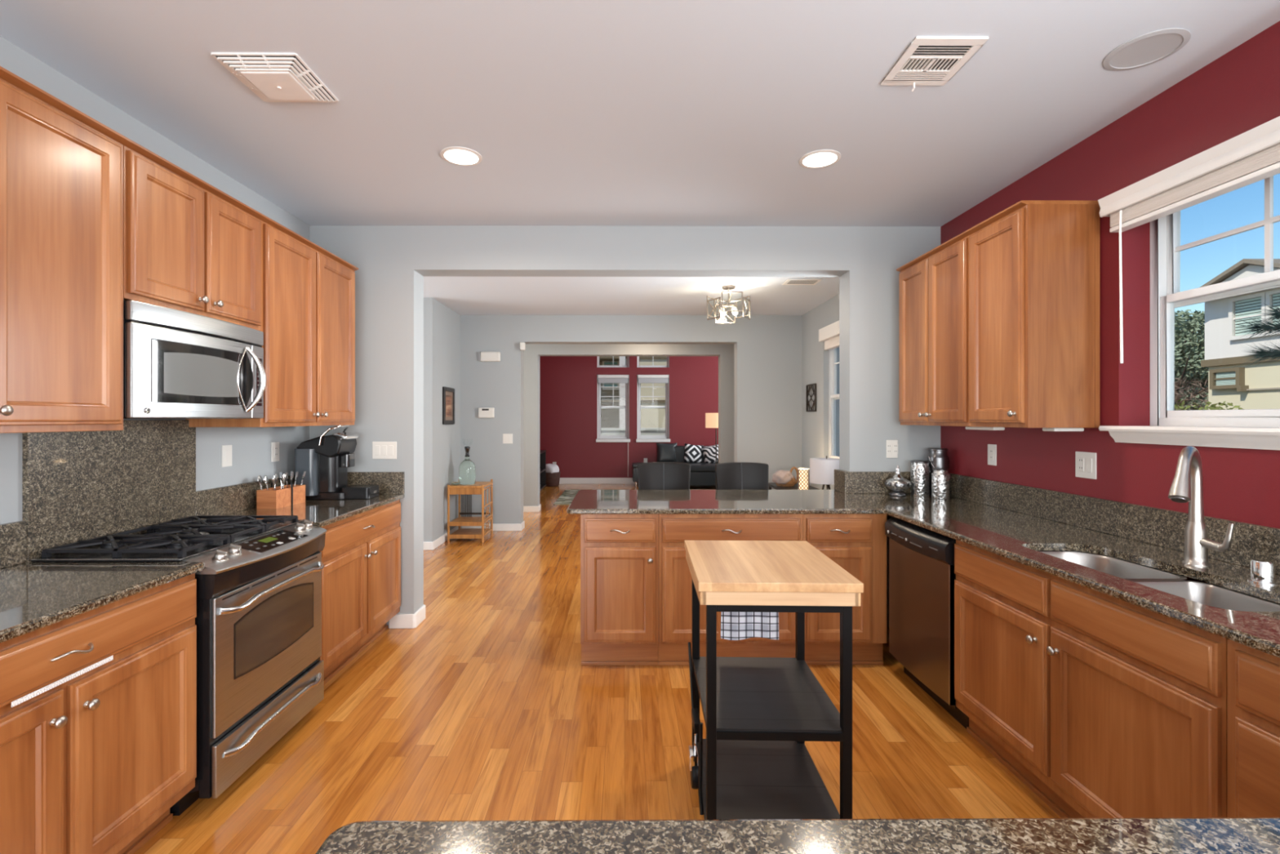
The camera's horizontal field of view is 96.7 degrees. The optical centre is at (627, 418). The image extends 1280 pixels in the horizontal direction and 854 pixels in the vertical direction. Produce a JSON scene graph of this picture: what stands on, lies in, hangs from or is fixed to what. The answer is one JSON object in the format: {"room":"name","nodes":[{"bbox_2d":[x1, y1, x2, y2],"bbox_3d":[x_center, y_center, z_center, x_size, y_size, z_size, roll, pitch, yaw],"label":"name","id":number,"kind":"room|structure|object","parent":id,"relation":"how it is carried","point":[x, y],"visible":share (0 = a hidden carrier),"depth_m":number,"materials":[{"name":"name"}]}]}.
{"room":"kitchen","nodes":[
{"label":"kitchen","id":0,"kind":"room"},
{"bbox_2d":[0,35,309,562],"bbox_3d":[-2.234,0.056,-0.120,0.180,2.740,7.985,0,0,0],"label":"wall","id":1,"kind":"structure","parent":0,"point":[251,446],"depth_m":2.85,"materials":[{"name":"grey paint"}]},
{"bbox_2d":[0,520,26,568],"bbox_3d":[-2.143,0.438,1.536,0.020,0.149,0.975,0,0,0],"label":"backsplash","id":2,"kind":"structure","parent":1,"relation":"attached to","point":[13,535],"depth_m":1.98,"materials":[{"name":"brown stone"}]},
{"bbox_2d":[0,66,131,433],"bbox_3d":[-1.941,-0.472,1.542,0.415,1.029,0.947,0,0,0],"label":"upper cabinet","id":3,"kind":"object","parent":1,"relation":"attached to","point":[61,168],"visible":1,"depth_m":1.77,"materials":[{"name":"brown wood"}]},
{"bbox_2d":[22,419,195,562],"bbox_3d":[-2.147,0.264,2.421,0.022,0.516,0.794,0,0,0],"label":"backsplash","id":4,"kind":"structure","parent":1,"relation":"attached to","point":[77,486],"depth_m":2.33,"materials":[{"name":"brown stone"}]},
{"bbox_2d":[123,140,266,330],"bbox_3d":[-1.946,-0.707,2.393,0.415,0.560,0.758,0,0,0],"label":"upper cabinet","id":5,"kind":"object","parent":1,"relation":"attached to","point":[189,246],"visible":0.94,"depth_m":2.29,"materials":[{"name":"brown wood"}]},
{"bbox_2d":[123,299,266,418],"bbox_3d":[-1.920,-0.210,2.393,0.474,0.423,0.752,0,0,0],"label":"microwave","id":6,"kind":"object","parent":5,"relation":"attached to","point":[178,364],"visible":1,"depth_m":2.25,"materials":[{"name":"silver metal"}]},
{"bbox_2d":[222,444,231,466],"bbox_3d":[-2.158,0.201,3.063,0.008,0.115,0.075,0,0,0],"label":"light switch","id":7,"kind":"object","parent":1,"relation":"attached to","point":[226,449],"visible":1,"depth_m":3.06,"materials":[{"name":"white plastic"}]},
{"bbox_2d":[195,474,294,519],"bbox_3d":[-2.153,0.438,3.346,0.020,0.149,1.054,0,0,0],"label":"backsplash","id":8,"kind":"structure","parent":1,"relation":"attached to","point":[222,500],"depth_m":3.06,"materials":[{"name":"brown stone"}]},
{"bbox_2d":[185,216,358,426],"bbox_3d":[-1.950,-0.472,3.255,0.415,1.029,0.967,0,0,0],"label":"upper cabinet","id":9,"kind":"object","parent":1,"relation":"attached to","point":[308,326],"visible":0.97,"depth_m":3.13,"materials":[{"name":"brown wood"}]},
{"bbox_2d":[423,297,460,541],"bbox_3d":[-3.382,0.056,6.697,2.510,2.740,1.050,0,0,0],"label":"wall","id":10,"kind":"structure","parent":0,"point":[442,324],"depth_m":6.39,"materials":[{"name":"grey paint"}]},
{"bbox_2d":[442,386,454,424],"bbox_3d":[-2.116,-0.149,6.723,0.022,0.438,0.410,0,0,0],"label":"framed picture","id":11,"kind":"object","parent":10,"relation":"attached to","point":[448,393],"visible":1,"depth_m":6.71,"materials":[{"name":"brown wood"}]},
{"bbox_2d":[133,484,1061,853],"bbox_3d":[0.177,1.486,4.201,9.600,0.120,16.800,0,0,0],"label":"floor","id":12,"kind":"structure","parent":0,"point":[487,708],"depth_m":2.56,"materials":[{"name":"brown wood"}]},
{"bbox_2d":[0,573,196,853],"bbox_3d":[-1.804,0.984,1.548,0.630,0.884,0.955,0,0,0],"label":"base cabinet","id":13,"kind":"object","parent":12,"relation":"on","point":[96,762],"depth_m":1.65,"materials":[{"name":"brown wood"}]},
{"bbox_2d":[0,561,204,643],"bbox_3d":[-1.830,0.527,1.543,0.643,0.030,0.986,0,0,0],"label":"countertop","id":14,"kind":"structure","parent":13,"relation":"on","point":[34,596],"depth_m":1.73,"materials":[{"name":"brown stone"}]},
{"bbox_2d":[30,515,326,815],"bbox_3d":[-1.776,0.946,2.416,0.704,0.960,0.784,0,0,0],"label":"gas range","id":15,"kind":"object","parent":12,"relation":"on","point":[260,669],"visible":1,"depth_m":2.25,"materials":[{"name":"silver metal"}]},
{"bbox_2d":[30,519,304,561],"bbox_3d":[-1.861,0.492,2.416,0.535,0.038,0.784,0,0,0],"label":"cooktop","id":16,"kind":"object","parent":15,"relation":"in","point":[176,540],"depth_m":2.21,"materials":[{"name":"black metal"}]},
{"bbox_2d":[320,499,400,684],"bbox_3d":[-1.813,0.984,3.337,0.630,0.884,1.070,0,0,0],"label":"base cabinet","id":17,"kind":"object","parent":12,"relation":"on","point":[361,553],"visible":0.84,"depth_m":3.25,"materials":[{"name":"brown wood"}]},
{"bbox_2d":[224,493,404,527],"bbox_3d":[-1.840,0.527,3.334,0.643,0.030,1.077,0,0,0],"label":"countertop","id":18,"kind":"structure","parent":17,"relation":"on","point":[323,513],"depth_m":3.22,"materials":[{"name":"brown stone"}]},
{"bbox_2d":[256,477,305,508],"bbox_3d":[-2.044,0.430,3.362,0.133,0.163,0.270,0,0,3],"label":"knife block","id":19,"kind":"object","parent":18,"relation":"on","point":[277,498],"visible":0.83,"depth_m":3.28,"materials":[{"name":"brown wood"}]},
{"bbox_2d":[294,425,378,499],"bbox_3d":[-1.862,0.275,3.664,0.446,0.475,0.277,0,0,0],"label":"coffee maker","id":20,"kind":"object","parent":18,"relation":"on","point":[326,460],"visible":0.97,"depth_m":3.58,"materials":[{"name":"black plastic"}]},
{"bbox_2d":[341,484,378,499],"bbox_3d":[-1.730,0.474,3.683,0.180,0.075,0.165,0,0,0],"label":"drip tray","id":21,"kind":"object","parent":20,"relation":"on","point":[352,491],"depth_m":3.60,"materials":[{"name":"black plastic"}]},
{"bbox_2d":[447,479,493,542],"bbox_3d":[-1.872,1.086,6.780,0.422,0.680,0.461,0,0,0],"label":"side table","id":22,"kind":"object","parent":12,"relation":"on","point":[477,488],"visible":0.98,"depth_m":6.64,"materials":[{"name":"brown wood"}]},
{"bbox_2d":[458,440,475,484],"bbox_3d":[-1.899,0.508,6.730,0.192,0.536,0.192,0,0,0],"label":"glass jug","id":23,"kind":"object","parent":22,"relation":"on","point":[467,468],"visible":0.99,"depth_m":6.66,"materials":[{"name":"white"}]},
{"bbox_2d":[450,528,491,536],"bbox_3d":[-1.872,1.361,6.780,0.400,0.020,0.440,0,0,0],"label":"shelf","id":24,"kind":"object","parent":22,"relation":"attached to","point":[460,531],"depth_m":6.73,"materials":[{"name":"brown wood"}]},
{"bbox_2d":[451,516,491,523],"bbox_3d":[-1.872,1.216,6.780,0.400,0.020,0.440,0,0,0],"label":"shelf","id":25,"kind":"object","parent":22,"relation":"attached to","point":[460,519],"depth_m":6.73,"materials":[{"name":"brown wood"}]},
{"bbox_2d":[539,449,546,490],"bbox_3d":[-1.879,1.037,10.635,0.420,0.778,2.090,0,0,0],"label":"shelf","id":26,"kind":"object","parent":12,"relation":"on","point":[542,452],"visible":0.2,"depth_m":11.65,"materials":[{"name":"brown wood"}]},
{"bbox_2d":[545,471,560,486],"bbox_3d":[-1.626,1.276,12.051,0.400,0.300,0.400,0,0,0],"label":"wicker basket","id":27,"kind":"object","parent":12,"relation":"on","point":[553,479],"visible":0.77,"depth_m":11.89,"materials":[{"name":"wicker"}]},
{"bbox_2d":[580,514,658,665],"bbox_3d":[-0.048,0.984,3.520,0.446,0.884,0.650,0,0,0],"label":"base cabinet","id":28,"kind":"object","parent":12,"relation":"on","point":[620,553],"visible":0.95,"depth_m":3.24,"materials":[{"name":"brown wood"}]},
{"bbox_2d":[553,488,715,504],"bbox_3d":[0.453,1.419,10.383,3.380,0.010,1.920,0,0,0],"label":"area rug","id":29,"kind":"object","parent":12,"relation":"on","point":[567,496],"visible":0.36,"depth_m":10.28,"materials":[{"name":"grey fabric"}]},
{"bbox_2d":[705,413,718,489],"bbox_3d":[1.729,0.658,11.130,0.416,1.535,0.416,0,0,0],"label":"floor lamp","id":30,"kind":"object","parent":29,"relation":"on","point":[711,419],"visible":0.48,"depth_m":10.97,"materials":[{"name":"beige fabric"}]},
{"bbox_2d":[637,462,690,489],"bbox_3d":[0.291,0.891,4.403,0.429,1.071,0.503,0,0,0],"label":"bar stool","id":31,"kind":"object","parent":12,"relation":"on","point":[651,475],"visible":0.36,"depth_m":4.58,"materials":[{"name":"black leather"}]},
{"bbox_2d":[631,445,718,486],"bbox_3d":[1.572,1.006,11.854,2.965,0.840,1.030,0,0,0],"label":"sectional sofa","id":32,"kind":"object","parent":12,"relation":"on","point":[703,473],"visible":0.2,"depth_m":11.37,"materials":[{"name":"black leather"}]},
{"bbox_2d":[656,442,677,462],"bbox_3d":[0.833,0.741,12.145,0.450,0.443,0.180,0,0,0],"label":"throw cushion","id":33,"kind":"object","parent":32,"relation":"on","point":[666,452],"visible":0.94,"depth_m":12.08,"materials":[{"name":"black leather"}]},
{"bbox_2d":[674,445,708,462],"bbox_3d":[1.388,0.776,12.238,0.930,0.380,0.260,0,0,0],"label":"cushion","id":34,"kind":"object","parent":32,"relation":"on","point":[679,450],"depth_m":12.11,"materials":[{"name":"multicoloured fabric"}]},
{"bbox_2d":[684,443,702,462],"bbox_3d":[1.374,0.736,11.938,0.444,0.433,0.189,0,0,-9],"label":"throw cushion","id":35,"kind":"object","parent":32,"relation":"on","point":[693,453],"visible":0.98,"depth_m":11.87,"materials":[{"name":"fabric"}]},
{"bbox_2d":[679,462,715,471],"bbox_3d":[1.391,0.996,11.723,0.930,0.140,0.770,0,0,0],"label":"seat cushion","id":36,"kind":"object","parent":32,"relation":"on","point":[695,467],"depth_m":11.34,"materials":[{"name":"black leather"}]},
{"bbox_2d":[701,444,718,462],"bbox_3d":[1.765,0.746,11.870,0.457,0.448,0.188,0,0,8],"label":"throw cushion","id":37,"kind":"object","parent":32,"relation":"on","point":[709,452],"visible":0.8,"depth_m":11.81,"materials":[{"name":"fabric"}]},
{"bbox_2d":[657,514,803,665],"bbox_3d":[0.588,0.984,3.523,0.824,0.884,0.650,0,0,0],"label":"base cabinet","id":38,"kind":"object","parent":12,"relation":"on","point":[675,579],"visible":0.32,"depth_m":3.24,"materials":[{"name":"brown wood"}]},
{"bbox_2d":[715,462,768,489],"bbox_3d":[0.921,0.891,4.407,0.429,1.071,0.503,0,0,0],"label":"bar stool","id":39,"kind":"object","parent":12,"relation":"on","point":[729,475],"visible":0.38,"depth_m":4.58,"materials":[{"name":"black leather"}]},
{"bbox_2d":[684,540,863,819],"bbox_3d":[0.480,0.969,2.083,0.522,0.914,0.620,0,0,1],"label":"kitchen cart","id":40,"kind":"object","parent":12,"relation":"on","point":[753,761],"visible":0.93,"depth_m":1.95,"materials":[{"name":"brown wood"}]},
{"bbox_2d":[720,611,778,639],"bbox_3d":[0.509,0.754,2.354,0.241,0.341,0.057,0,0,1],"label":"dish towel","id":41,"kind":"object","parent":40,"relation":"hanging from","point":[735,625],"visible":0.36,"depth_m":2.37,"materials":[{"name":"fabric"}]},
{"bbox_2d":[768,482,820,489],"bbox_3d":[1.946,1.111,6.186,0.440,0.630,1.750,0,0,0],"label":"console table","id":42,"kind":"object","parent":12,"relation":"on","point":[773,485],"visible":0.02,"depth_m":6.62,"materials":[{"name":"brown wood"}]},
{"bbox_2d":[775,466,798,486],"bbox_3d":[1.863,0.682,6.730,0.246,0.228,0.246,0,0,45],"label":"wicker basket","id":43,"kind":"object","parent":42,"relation":"on","point":[793,481],"visible":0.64,"depth_m":6.66,"materials":[{"name":"wicker"}]},
{"bbox_2d":[772,470,793,484],"bbox_3d":[1.813,0.695,6.676,0.249,0.181,0.187,0,0,0],"label":"folded throw","id":44,"kind":"object","parent":43,"relation":"in","point":[780,477],"visible":0.99,"depth_m":6.61,"materials":[{"name":"fabric"}]},
{"bbox_2d":[797,467,808,489],"bbox_3d":[1.950,0.676,6.311,0.121,0.240,0.120,0,0,0],"label":"lantern","id":45,"kind":"object","parent":42,"relation":"on","point":[803,473],"visible":0.98,"depth_m":6.27,"materials":[{"name":"brown"}]},
{"bbox_2d":[809,455,839,489],"bbox_3d":[1.954,0.582,5.591,0.316,0.432,0.316,0,0,0],"label":"table lamp","id":46,"kind":"object","parent":42,"relation":"on","point":[821,469],"visible":0.73,"depth_m":5.46,"materials":[{"name":"white fabric"}]},
{"bbox_2d":[803,514,886,665],"bbox_3d":[1.240,0.984,3.527,0.479,0.884,0.650,0,0,0],"label":"base cabinet","id":47,"kind":"object","parent":12,"relation":"on","point":[857,543],"visible":0.51,"depth_m":3.25,"materials":[{"name":"brown wood"}]},
{"bbox_2d":[884,516,968,728],"bbox_3d":[1.743,0.987,2.901,0.622,0.878,0.603,0,0,0],"label":"dishwasher","id":48,"kind":"object","parent":12,"relation":"on","point":[922,575],"visible":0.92,"depth_m":2.80,"materials":[{"name":"black metal"}]},
{"bbox_2d":[954,539,1226,817],"bbox_3d":[1.764,0.984,2.012,0.630,0.884,1.165,0,0,0],"label":"base cabinet","id":49,"kind":"object","parent":12,"relation":"on","point":[1102,705],"visible":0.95,"depth_m":1.85,"materials":[{"name":"brown wood"}]},
{"bbox_2d":[566,489,1279,657],"bbox_3d":[0.905,0.527,2.155,2.493,0.030,3.900,0,0,0],"label":"countertop","id":50,"kind":"structure","parent":49,"relation":"on","point":[1016,536],"depth_m":2.55,"materials":[{"name":"brown stone"}]},
{"bbox_2d":[884,464,911,496],"bbox_3d":[1.801,0.410,3.794,0.164,0.204,0.162,0,0,0],"label":"lidded pot","id":51,"kind":"object","parent":50,"relation":"on","point":[897,483],"visible":1,"depth_m":3.75,"materials":[{"name":"grey metal"}]},
{"bbox_2d":[910,460,930,496],"bbox_3d":[1.939,0.396,3.773,0.124,0.232,0.116,0,0,0],"label":"tin","id":52,"kind":"object","parent":50,"relation":"on","point":[920,470],"visible":1,"depth_m":3.73,"materials":[{"name":"silver metal"}]},
{"bbox_2d":[928,448,949,496],"bbox_3d":[2.057,0.354,3.769,0.132,0.315,0.124,0,0,0],"label":"tin","id":53,"kind":"object","parent":50,"relation":"on","point":[937,457],"visible":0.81,"depth_m":3.73,"materials":[{"name":"grey metal"}]},
{"bbox_2d":[931,467,951,500],"bbox_3d":[1.985,0.414,3.609,0.112,0.195,0.105,0,0,0],"label":"tin","id":54,"kind":"object","parent":50,"relation":"on","point":[940,478],"visible":1,"depth_m":3.57,"materials":[{"name":"silver metal"}]},
{"bbox_2d":[1035,550,1279,611],"bbox_3d":[1.748,0.645,1.922,0.353,0.202,0.851,0,0,0],"label":"sink","id":55,"kind":"object","parent":50,"relation":"in","point":[1210,594],"visible":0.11,"depth_m":1.89,"materials":[{"name":"silver metal"}]},
{"bbox_2d":[1168,445,1235,567],"bbox_3d":[1.930,0.303,1.908,0.280,0.418,0.137,0,0,-37],"label":"faucet","id":56,"kind":"object","parent":50,"relation":"on","point":[1187,485],"visible":1,"depth_m":1.97,"materials":[{"name":"grey metal"}]},
{"bbox_2d":[1246,558,1279,585],"bbox_3d":[1.988,0.478,1.781,0.068,0.068,0.068,0,0,0],"label":"air gap","id":57,"kind":"object","parent":50,"relation":"on","point":[1263,571],"visible":1,"depth_m":1.76,"materials":[{"name":"silver metal"}]},
{"bbox_2d":[1226,638,1279,817],"bbox_3d":[1.768,0.984,1.198,0.630,0.884,0.460,0,0,0],"label":"base cabinet","id":58,"kind":"object","parent":12,"relation":"on","point":[1253,675],"visible":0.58,"depth_m":1.35,"materials":[{"name":"brown wood"}]},
{"bbox_3d":[0.473,0.984,0.373,1.450,0.884,0.620,0,0,0],"label":"base cabinet","id":59,"kind":"object","parent":12,"relation":"on","visible":0},
{"bbox_2d":[315,817,1279,853],"bbox_3d":[0.547,0.527,0.244,1.833,0.030,0.982,0,0,0],"label":"countertop","id":60,"kind":"structure","parent":59,"relation":"on","point":[1135,835],"depth_m":0.70,"materials":[{"name":"brown stone"}]},
{"bbox_2d":[309,225,940,627],"bbox_3d":[0.008,0.056,3.978,4.710,2.740,0.185,0,0,0],"label":"wall","id":61,"kind":"structure","parent":0,"point":[393,262],"depth_m":3.89,"materials":[{"name":"grey paint"}]},
{"bbox_2d":[347,471,404,493],"bbox_3d":[-1.833,0.438,3.865,0.624,0.149,0.020,0,0,0],"label":"backsplash","id":62,"kind":"structure","parent":61,"relation":"attached to","point":[388,482],"depth_m":3.86,"materials":[{"name":"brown stone"}]},
{"bbox_2d":[372,441,396,458],"bbox_3d":[-1.656,0.216,3.872,0.165,0.118,0.008,0,0,0],"label":"light switch","id":63,"kind":"object","parent":61,"relation":"attached to","point":[380,450],"visible":1,"depth_m":3.87,"materials":[{"name":"white plastic"}]},
{"bbox_2d":[389,604,425,628],"bbox_3d":[-1.532,1.379,3.968,0.179,0.095,0.215,0,0,0],"label":"baseboard","id":64,"kind":"structure","parent":61,"relation":"attached to","point":[398,620],"depth_m":3.86,"materials":[{"name":"white paint"}]},
{"bbox_2d":[834,469,910,493],"bbox_3d":[1.800,0.438,3.978,0.644,0.149,0.205,0,0,0],"label":"backsplash","id":65,"kind":"structure","parent":61,"relation":"attached to","point":[845,482],"depth_m":3.88,"materials":[{"name":"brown stone"}]},
{"bbox_2d":[886,440,897,457],"bbox_3d":[1.808,0.208,3.891,0.079,0.122,0.009,0,0,0],"label":"wall outlet","id":66,"kind":"object","parent":61,"relation":"attached to","point":[891,445],"visible":1,"depth_m":3.89,"materials":[{"name":"white plastic"}]},
{"bbox_2d":[523,343,733,506],"bbox_3d":[0.152,-1.174,8.796,9.600,5.200,0.210,0,0,0],"label":"wall","id":67,"kind":"structure","parent":0,"point":[532,353],"depth_m":8.69,"materials":[{"name":"grey paint"}]},
{"bbox_2d":[539,355,718,477],"bbox_3d":[1.331,-1.174,12.512,7.200,5.200,0.190,0,0,0],"label":"wall","id":68,"kind":"structure","parent":0,"point":[567,384],"depth_m":12.41,"materials":[{"name":"red paint"}]},
{"bbox_2d":[559,477,638,484],"bbox_3d":[1.207,1.359,12.408,6.650,0.135,0.018,0,0,0],"label":"baseboard","id":69,"kind":"structure","parent":68,"relation":"attached to","point":[562,480],"depth_m":12.39,"materials":[{"name":"white paint"}]},
{"bbox_2d":[595,374,630,442],"bbox_3d":[-0.321,-0.224,12.458,0.747,1.479,0.160,0,0,0],"label":"window","id":70,"kind":"structure","parent":68,"relation":"in","point":[600,438],"depth_m":12.47,"materials":[{"name":"white plastic"}]},
{"bbox_2d":[597,374,628,382],"bbox_3d":[-0.321,-0.863,12.423,0.667,0.178,0.070,0,0,0],"label":"window blind","id":71,"kind":"object","parent":70,"relation":"attached to","point":[602,378],"visible":1,"depth_m":12.40,"materials":[{"name":"white fabric"}]},
{"bbox_2d":[635,374,670,442],"bbox_3d":[0.554,-0.224,12.463,0.748,1.479,0.160,0,0,0],"label":"window","id":72,"kind":"structure","parent":68,"relation":"in","point":[640,438],"depth_m":12.47,"materials":[{"name":"white plastic"}]},
{"bbox_2d":[637,374,668,382],"bbox_3d":[0.555,-0.863,12.428,0.668,0.178,0.070,0,0,0],"label":"window blind","id":73,"kind":"object","parent":72,"relation":"attached to","point":[642,378],"visible":1,"depth_m":12.40,"materials":[{"name":"white paint"}]},
{"bbox_2d":[460,315,801,523],"bbox_3d":[-1.110,0.056,7.334,7.060,2.740,0.200,0,0,0],"label":"wall","id":74,"kind":"structure","parent":0,"point":[767,348],"depth_m":7.24,"materials":[{"name":"grey paint"}]},
{"bbox_2d":[478,351,500,361],"bbox_3d":[-1.752,-0.784,7.205,0.275,0.124,0.050,0,0,0],"label":"door chime","id":75,"kind":"object","parent":74,"relation":"attached to","point":[482,356],"visible":1,"depth_m":7.18,"materials":[{"name":"white plastic"}]},
{"bbox_2d":[461,523,520,530],"bbox_3d":[-1.736,1.381,7.224,0.747,0.090,0.014,0,0,0],"label":"baseboard","id":76,"kind":"structure","parent":74,"relation":"attached to","point":[496,526],"depth_m":7.22,"materials":[{"name":"white paint"}]},
{"bbox_2d":[0,0,1279,315],"bbox_3d":[-1.012,-1.389,2.240,7.200,0.150,12.890,0,0,0],"label":"ceiling","id":77,"kind":"structure","parent":0,"point":[576,113],"depth_m":2.33,"materials":[{"name":"white paint"}]},
{"bbox_2d":[210,52,338,102],"bbox_3d":[-1.347,-1.294,2.198,0.308,0.040,0.308,0,0,0],"label":"ceiling vent","id":78,"kind":"object","parent":77,"relation":"in","point":[285,77],"visible":1,"depth_m":2.14,"materials":[{"name":"white metal"}]},
{"bbox_2d":[440,146,482,165],"bbox_3d":[-0.834,-1.310,2.849,0.202,0.007,0.202,0,0,0],"label":"recessed light","id":79,"kind":"object","parent":77,"relation":"in","point":[460,156],"visible":1,"depth_m":2.84,"materials":[{"name":"white paint"}]},
{"bbox_2d":[706,284,751,323],"bbox_3d":[1.004,-1.146,5.666,0.435,0.336,0.385,0,0,0],"label":"chandelier","id":80,"kind":"object","parent":77,"relation":"hanging from","point":[734,307],"visible":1,"depth_m":5.64,"materials":[{"name":"silver metal"}]},
{"bbox_2d":[782,279,822,284],"bbox_3d":[1.670,-1.310,5.459,0.320,0.009,0.220,0,0,0],"label":"ceiling vent","id":81,"kind":"object","parent":77,"relation":"in","point":[789,282],"visible":1,"depth_m":5.44,"materials":[{"name":"white metal"}]},
{"bbox_2d":[799,149,840,168],"bbox_3d":[0.971,-1.310,2.878,0.202,0.007,0.202,0,0,0],"label":"recessed light","id":82,"kind":"object","parent":77,"relation":"in","point":[824,157],"visible":1,"depth_m":2.87,"materials":[{"name":"white paint"}]},
{"bbox_2d":[880,36,988,91],"bbox_3d":[1.117,-1.297,2.094,0.254,0.034,0.276,0,0,0],"label":"ceiling vent","id":83,"kind":"object","parent":77,"relation":"in","point":[926,60],"visible":1,"depth_m":2.08,"materials":[{"name":"white metal"}]},
{"bbox_2d":[1102,27,1191,71],"bbox_3d":[1.845,-1.310,2.028,0.232,0.007,0.232,0,0,0],"label":"ceiling speaker","id":84,"kind":"object","parent":77,"relation":"in","point":[1149,48],"visible":1,"depth_m":2.02,"materials":[{"name":"grey plastic"}]},
{"bbox_2d":[801,293,839,489],"bbox_3d":[2.329,0.056,5.668,0.200,2.740,3.170,0,0,0],"label":"wall","id":85,"kind":"structure","parent":0,"point":[815,359],"depth_m":6.70,"materials":[{"name":"grey paint"}]},
{"bbox_2d":[805,382,816,411],"bbox_3d":[2.209,-0.249,6.857,0.018,0.334,0.330,0,0,0],"label":"wall decor","id":86,"kind":"object","parent":85,"relation":"attached to","point":[807,390],"visible":1,"depth_m":6.85,"materials":[{"name":"brown metal"}]},
{"bbox_2d":[818,320,839,350],"bbox_3d":[2.233,-0.894,5.737,0.110,0.240,1.490,0,0,0],"label":"window blind","id":87,"kind":"object","parent":85,"relation":"attached to","point":[832,331],"visible":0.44,"depth_m":6.18,"materials":[{"name":"white fabric"}]},
{"bbox_2d":[829,337,839,457],"bbox_3d":[2.273,-0.251,5.738,0.170,1.513,1.510,0,0,0],"label":"window","id":88,"kind":"structure","parent":85,"relation":"in","point":[833,396],"depth_m":6.40,"materials":[{"name":"white plastic"}]},
{"bbox_2d":[940,21,1279,584],"bbox_3d":[2.276,0.056,-0.095,0.220,2.740,7.985,0,0,0],"label":"wall","id":89,"kind":"structure","parent":0,"point":[1237,92],"depth_m":2.49,"materials":[{"name":"red paint"}]},
{"bbox_2d":[896,231,970,426],"bbox_3d":[1.951,-0.475,3.398,0.380,1.034,0.767,0,0,0],"label":"upper cabinet","id":90,"kind":"object","parent":89,"relation":"attached to","point":[934,286],"visible":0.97,"depth_m":3.33,"materials":[{"name":"brown wood"}]},
{"bbox_2d":[987,444,996,465],"bbox_3d":[2.142,0.213,3.347,0.009,0.122,0.075,0,0,0],"label":"wall outlet","id":91,"kind":"object","parent":89,"relation":"attached to","point":[992,448],"visible":1,"depth_m":3.34,"materials":[{"name":"white plastic"}]},
{"bbox_2d":[964,200,1099,427],"bbox_3d":[1.955,-0.475,2.798,0.380,1.034,0.435,0,0,0],"label":"upper cabinet","id":92,"kind":"object","parent":89,"relation":"attached to","point":[1034,265],"visible":0.98,"depth_m":2.58,"materials":[{"name":"brown wood"}]},
{"bbox_2d":[1075,451,1096,479],"bbox_3d":[2.146,0.218,2.667,0.009,0.122,0.118,0,0,0],"label":"wall outlet","id":93,"kind":"object","parent":89,"relation":"attached to","point":[1085,462],"visible":1,"depth_m":2.66,"materials":[{"name":"white plastic"}]},
{"bbox_2d":[948,472,1279,574],"bbox_3d":[2.144,0.438,2.054,0.020,0.149,3.685,0,0,0],"label":"backsplash","id":94,"kind":"structure","parent":89,"relation":"attached to","point":[1158,526],"depth_m":2.46,"materials":[{"name":"brown stone"}]},
{"bbox_2d":[1098,175,1279,449],"bbox_3d":[2.227,-0.429,1.887,0.265,1.066,1.280,0,0,0],"label":"window","id":95,"kind":"structure","parent":89,"relation":"in","point":[1249,428],"depth_m":2.32,"materials":[{"name":"white plastic"}]},
{"bbox_2d":[1097,115,1279,363],"bbox_3d":[2.129,-0.601,1.887,0.092,0.734,1.260,0,0,0],"label":"window blind","id":96,"kind":"object","parent":95,"relation":"attached to","point":[1252,156],"visible":1,"depth_m":2.11,"materials":[{"name":"white paint"}]},
{"label":"outside","id":97,"kind":"structure","parent":0,"visible":0},
{"bbox_3d":[22.917,1.951,15.126,74.000,0.050,90.000,0,0,0],"label":"ground","id":98,"kind":"structure","parent":97,"visible":0},
{"bbox_2d":[599,355,666,427],"bbox_3d":[0.385,-2.174,20.952,15.000,8.200,8.100,0,0,0],"label":"neighbor house","id":99,"kind":"structure","parent":98,"relation":"on","point":[656,416],"depth_m":17.00,"materials":[{"name":"beige paint"}]},
{"bbox_2d":[600,427,665,435],"bbox_3d":[0.418,1.086,14.963,9.000,1.680,0.180,0,0,0],"label":"fence","id":100,"kind":"object","parent":98,"relation":"on","point":[604,431],"visible":0.08,"depth_m":14.90,"materials":[{"name":"white paint"}]},
{"bbox_2d":[1174,309,1208,410],"bbox_3d":[19.602,-0.948,20.002,4.938,5.755,3.845,0,0,-9],"label":"conifer tree","id":101,"kind":"object","parent":98,"relation":"on","point":[1186,344],"visible":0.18,"depth_m":18.91,"materials":[{"name":"green plant"}]},
{"bbox_2d":[1174,355,1208,410],"bbox_3d":[16.146,0.078,16.994,2.444,3.707,2.489,0,0,0],"label":"shrub","id":102,"kind":"object","parent":98,"relation":"on","point":[1177,394],"visible":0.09,"depth_m":16.57,"materials":[{"name":"green plant"}]},
{"bbox_2d":[1200,258,1279,409],"bbox_3d":[19.653,-1.524,8.528,9.700,6.900,13.400,0,0,0],"label":"neighbor house","id":103,"kind":"structure","parent":98,"relation":"on","point":[1232,379],"depth_m":14.21,"materials":[{"name":"beige paint"}]},
{"bbox_2d":[1235,302,1279,365],"bbox_3d":[5.598,-0.173,4.274,1.534,3.605,0.529,0,0,34],"label":"pine tree","id":104,"kind":"object","parent":98,"relation":"on","point":[1264,353],"visible":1,"depth_m":4.51,"materials":[{"name":"green plant"}]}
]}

